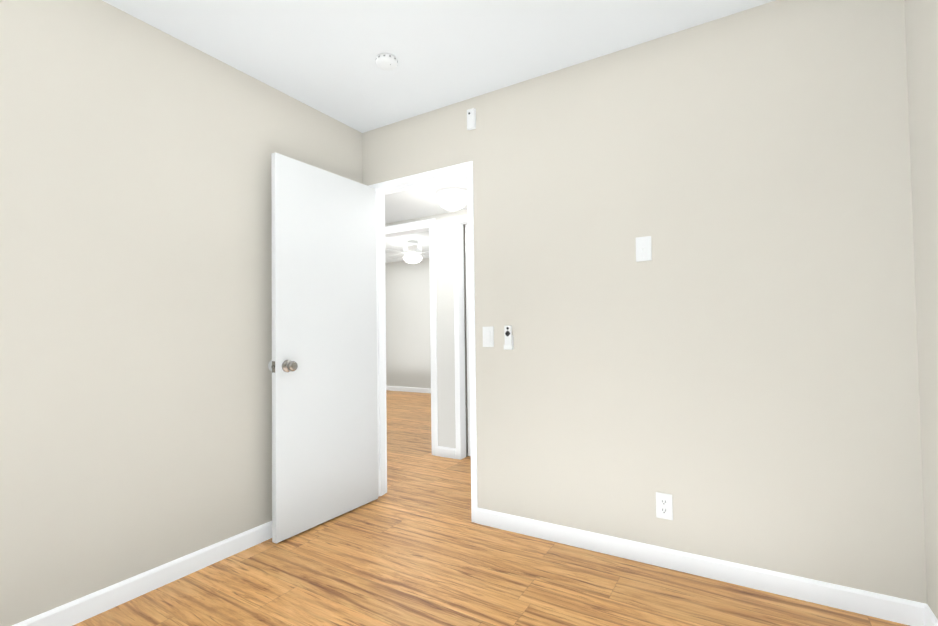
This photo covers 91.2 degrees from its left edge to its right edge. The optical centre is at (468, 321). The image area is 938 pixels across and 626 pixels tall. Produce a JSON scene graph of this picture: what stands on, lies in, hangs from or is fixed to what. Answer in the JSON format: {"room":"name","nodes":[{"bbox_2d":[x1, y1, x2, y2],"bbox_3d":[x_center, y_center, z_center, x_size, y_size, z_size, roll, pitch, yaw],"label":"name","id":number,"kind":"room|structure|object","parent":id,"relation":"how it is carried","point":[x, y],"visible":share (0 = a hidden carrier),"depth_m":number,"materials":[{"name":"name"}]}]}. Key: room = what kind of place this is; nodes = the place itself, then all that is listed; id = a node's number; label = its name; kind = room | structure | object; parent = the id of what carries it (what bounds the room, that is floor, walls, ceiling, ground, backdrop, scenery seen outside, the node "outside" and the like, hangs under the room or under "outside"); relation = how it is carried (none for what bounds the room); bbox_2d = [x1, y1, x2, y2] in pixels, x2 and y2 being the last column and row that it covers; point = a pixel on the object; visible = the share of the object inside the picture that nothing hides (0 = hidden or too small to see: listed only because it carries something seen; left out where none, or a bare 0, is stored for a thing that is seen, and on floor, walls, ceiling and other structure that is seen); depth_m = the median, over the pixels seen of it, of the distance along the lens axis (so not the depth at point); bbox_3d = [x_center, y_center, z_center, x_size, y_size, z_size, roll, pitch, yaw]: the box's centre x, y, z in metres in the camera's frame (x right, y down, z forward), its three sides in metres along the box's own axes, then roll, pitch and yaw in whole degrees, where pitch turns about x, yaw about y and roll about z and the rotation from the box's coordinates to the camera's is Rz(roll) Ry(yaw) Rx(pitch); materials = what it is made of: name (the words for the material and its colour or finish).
{"room":"empty bedroom","nodes":[
{"label":"empty bedroom","id":0,"kind":"room"},
{"bbox_2d":[0,0,362,625],"bbox_3d":[-1.638,-0.080,1.654,0.110,2.440,3.410,-2,-2,31],"label":"wall","id":1,"kind":"structure","parent":0,"point":[135,304],"depth_m":1.91,"materials":[{"name":"paint"}]},
{"bbox_2d":[12,521,271,625],"bbox_3d":[-1.534,1.096,1.635,0.030,0.085,3.300,-2,-2,31],"label":"baseboard","id":2,"kind":"structure","parent":1,"relation":"attached to","point":[76,611],"depth_m":1.93,"materials":[{"name":"paint"}]},
{"bbox_2d":[268,360,271,370],"bbox_3d":[-1.057,0.241,2.488,0.004,0.068,0.068,-2,-2,31],"label":"door stop","id":3,"kind":"object","parent":1,"relation":"attached to","point":[270,365],"visible":0.29,"depth_m":2.47,"materials":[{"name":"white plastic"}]},
{"bbox_2d":[385,231,428,262],"bbox_3d":[0.572,-1.268,5.616,8.828,0.080,3.500,-2,-2,31],"label":"ceiling","id":4,"kind":"structure","parent":0,"point":[398,242],"depth_m":6.93,"materials":[{"name":"paint"}]},
{"bbox_2d":[385,240,429,263],"bbox_3d":[-0.812,-1.012,6.772,1.131,0.337,1.090,-2,-2,31],"label":"ceiling fan","id":5,"kind":"object","parent":4,"relation":"hanging from","point":[412,249],"visible":0.94,"depth_m":6.66,"materials":[{"name":"white"}]},
{"bbox_2d":[385,258,430,387],"bbox_3d":[1.466,0.017,7.034,8.828,2.440,0.110,-2,-2,31],"label":"wall","id":6,"kind":"structure","parent":0,"point":[408,348],"depth_m":8.54,"materials":[{"name":"paint"}]},
{"bbox_2d":[386,386,430,392],"bbox_3d":[1.450,1.193,6.951,8.828,0.085,0.013,-2,-2,31],"label":"baseboard","id":7,"kind":"structure","parent":6,"relation":"attached to","point":[392,388],"depth_m":8.49,"materials":[{"name":"paint"}]},
{"bbox_2d":[385,177,466,223],"bbox_3d":[-0.578,-1.147,3.709,8.828,0.390,0.950,-2,-2,31],"label":"ceiling","id":8,"kind":"structure","parent":0,"point":[419,202],"depth_m":3.71,"materials":[{"name":"paint"}]},
{"bbox_2d":[436,187,466,210],"bbox_3d":[-0.121,-0.893,3.445,0.248,0.142,0.248,-2,-2,31],"label":"ceiling light","id":9,"kind":"object","parent":8,"relation":"in","point":[452,199],"visible":0.94,"depth_m":3.36,"materials":[{"name":"white glass"}]},
{"bbox_2d":[385,209,467,447],"bbox_3d":[-0.290,-0.034,4.134,8.828,2.440,0.110,-2,-2,31],"label":"wall","id":10,"kind":"structure","parent":0,"point":[445,333],"depth_m":4.02,"materials":[{"name":"paint"}]},
{"bbox_2d":[385,215,467,459],"bbox_3d":[-0.377,0.138,4.176,2.327,2.100,0.122,-2,-2,31],"label":"door frame","id":11,"kind":"structure","parent":10,"relation":"attached to","point":[412,227],"depth_m":4.00,"materials":[{"name":"paint"}]},
{"bbox_2d":[465,224,470,455],"bbox_3d":[0.352,0.153,3.967,0.700,2.020,0.330,-2,-2,31],"label":"hall door","id":12,"kind":"structure","parent":10,"relation":"in","point":[467,338],"depth_m":4.00,"materials":[{"name":"paint"}]},
{"bbox_2d":[102,0,774,132],"bbox_3d":[-0.412,-1.373,0.999,2.948,0.080,3.520,-2,-2,31],"label":"ceiling","id":13,"kind":"structure","parent":0,"point":[320,55],"depth_m":2.12,"materials":[{"name":"paint"}]},
{"bbox_2d":[375,53,397,69],"bbox_3d":[-0.409,-1.283,2.282,0.109,0.034,0.109,-2,-2,31],"label":"smoke detector","id":14,"kind":"object","parent":13,"relation":"attached to","point":[385,61],"visible":1,"depth_m":2.25,"materials":[{"name":"white plastic"}]},
{"bbox_2d":[73,390,909,625],"bbox_3d":[-0.506,1.226,3.611,8.938,0.100,7.970,-2,-2,31],"label":"floor","id":15,"kind":"structure","parent":0,"point":[414,545],"depth_m":1.99,"materials":[{"name":"brown wood"}]},
{"bbox_2d":[362,0,926,603],"bbox_3d":[0.440,-0.086,2.454,2.838,2.440,0.110,-2,-2,31],"label":"wall","id":16,"kind":"structure","parent":0,"point":[732,368],"depth_m":2.01,"materials":[{"name":"paint"}]},
{"bbox_2d":[369,161,477,522],"bbox_3d":[-0.283,0.120,2.888,0.816,2.068,0.134,-2,-2,31],"label":"door frame","id":17,"kind":"structure","parent":16,"relation":"attached to","point":[468,166],"depth_m":2.95,"materials":[{"name":"paint"}]},
{"bbox_2d":[271,152,377,542],"bbox_3d":[-0.821,0.134,2.702,0.153,2.025,0.760,-2,-2,31],"label":"door","id":18,"kind":"structure","parent":17,"relation":"attached to","point":[324,393],"depth_m":2.62,"materials":[{"name":"paint"}]},
{"bbox_2d":[467,108,475,129],"bbox_3d":[0.013,-1.166,2.652,0.052,0.116,0.026,-2,-2,31],"label":"detector","id":19,"kind":"object","parent":16,"relation":"attached to","point":[471,119],"visible":0.98,"depth_m":2.64,"materials":[{"name":"white plastic"}]},
{"bbox_2d":[483,326,493,346],"bbox_3d":[0.107,0.088,2.582,0.070,0.115,0.010,-2,-2,31],"label":"light switch","id":20,"kind":"object","parent":16,"relation":"attached to","point":[488,336],"visible":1,"depth_m":2.58,"materials":[{"name":"white plastic"}]},
{"bbox_2d":[504,325,513,349],"bbox_3d":[0.215,0.090,2.509,0.050,0.132,0.024,-2,-2,31],"label":"remote","id":21,"kind":"object","parent":16,"relation":"attached to","point":[508,345],"visible":1,"depth_m":2.50,"materials":[{"name":"white plastic"}]},
{"bbox_2d":[636,236,651,261],"bbox_3d":[0.818,-0.339,2.154,0.070,0.115,0.019,-2,-2,31],"label":"blank wall plate","id":22,"kind":"object","parent":16,"relation":"attached to","point":[643,249],"visible":1,"depth_m":2.16,"materials":[{"name":"white plastic"}]},
{"bbox_2d":[656,492,672,519],"bbox_3d":[0.891,0.845,2.095,0.070,0.115,0.009,-2,-2,31],"label":"electrical outlet","id":23,"kind":"object","parent":16,"relation":"attached to","point":[664,507],"visible":1,"depth_m":2.09,"materials":[{"name":"white plastic"}]},
{"bbox_2d":[477,508,919,625],"bbox_3d":[0.830,1.078,2.126,1.832,0.085,0.013,-2,-2,31],"label":"baseboard","id":24,"kind":"structure","parent":16,"relation":"attached to","point":[850,599],"depth_m":1.97,"materials":[{"name":"paint"}]},
{"bbox_2d":[904,0,937,619],"bbox_3d":[1.064,-0.141,0.639,0.110,2.440,4.470,-2,-2,31],"label":"wall","id":25,"kind":"structure","parent":0,"point":[921,22],"depth_m":1.57,"materials":[{"name":"paint"}]},
{"bbox_2d":[916,602,937,625],"bbox_3d":[0.781,1.030,0.234,0.013,0.085,3.300,-2,-2,31],"label":"baseboard","id":26,"kind":"structure","parent":25,"relation":"attached to","point":[927,617],"depth_m":1.62,"materials":[{"name":"paint"}]}
]}

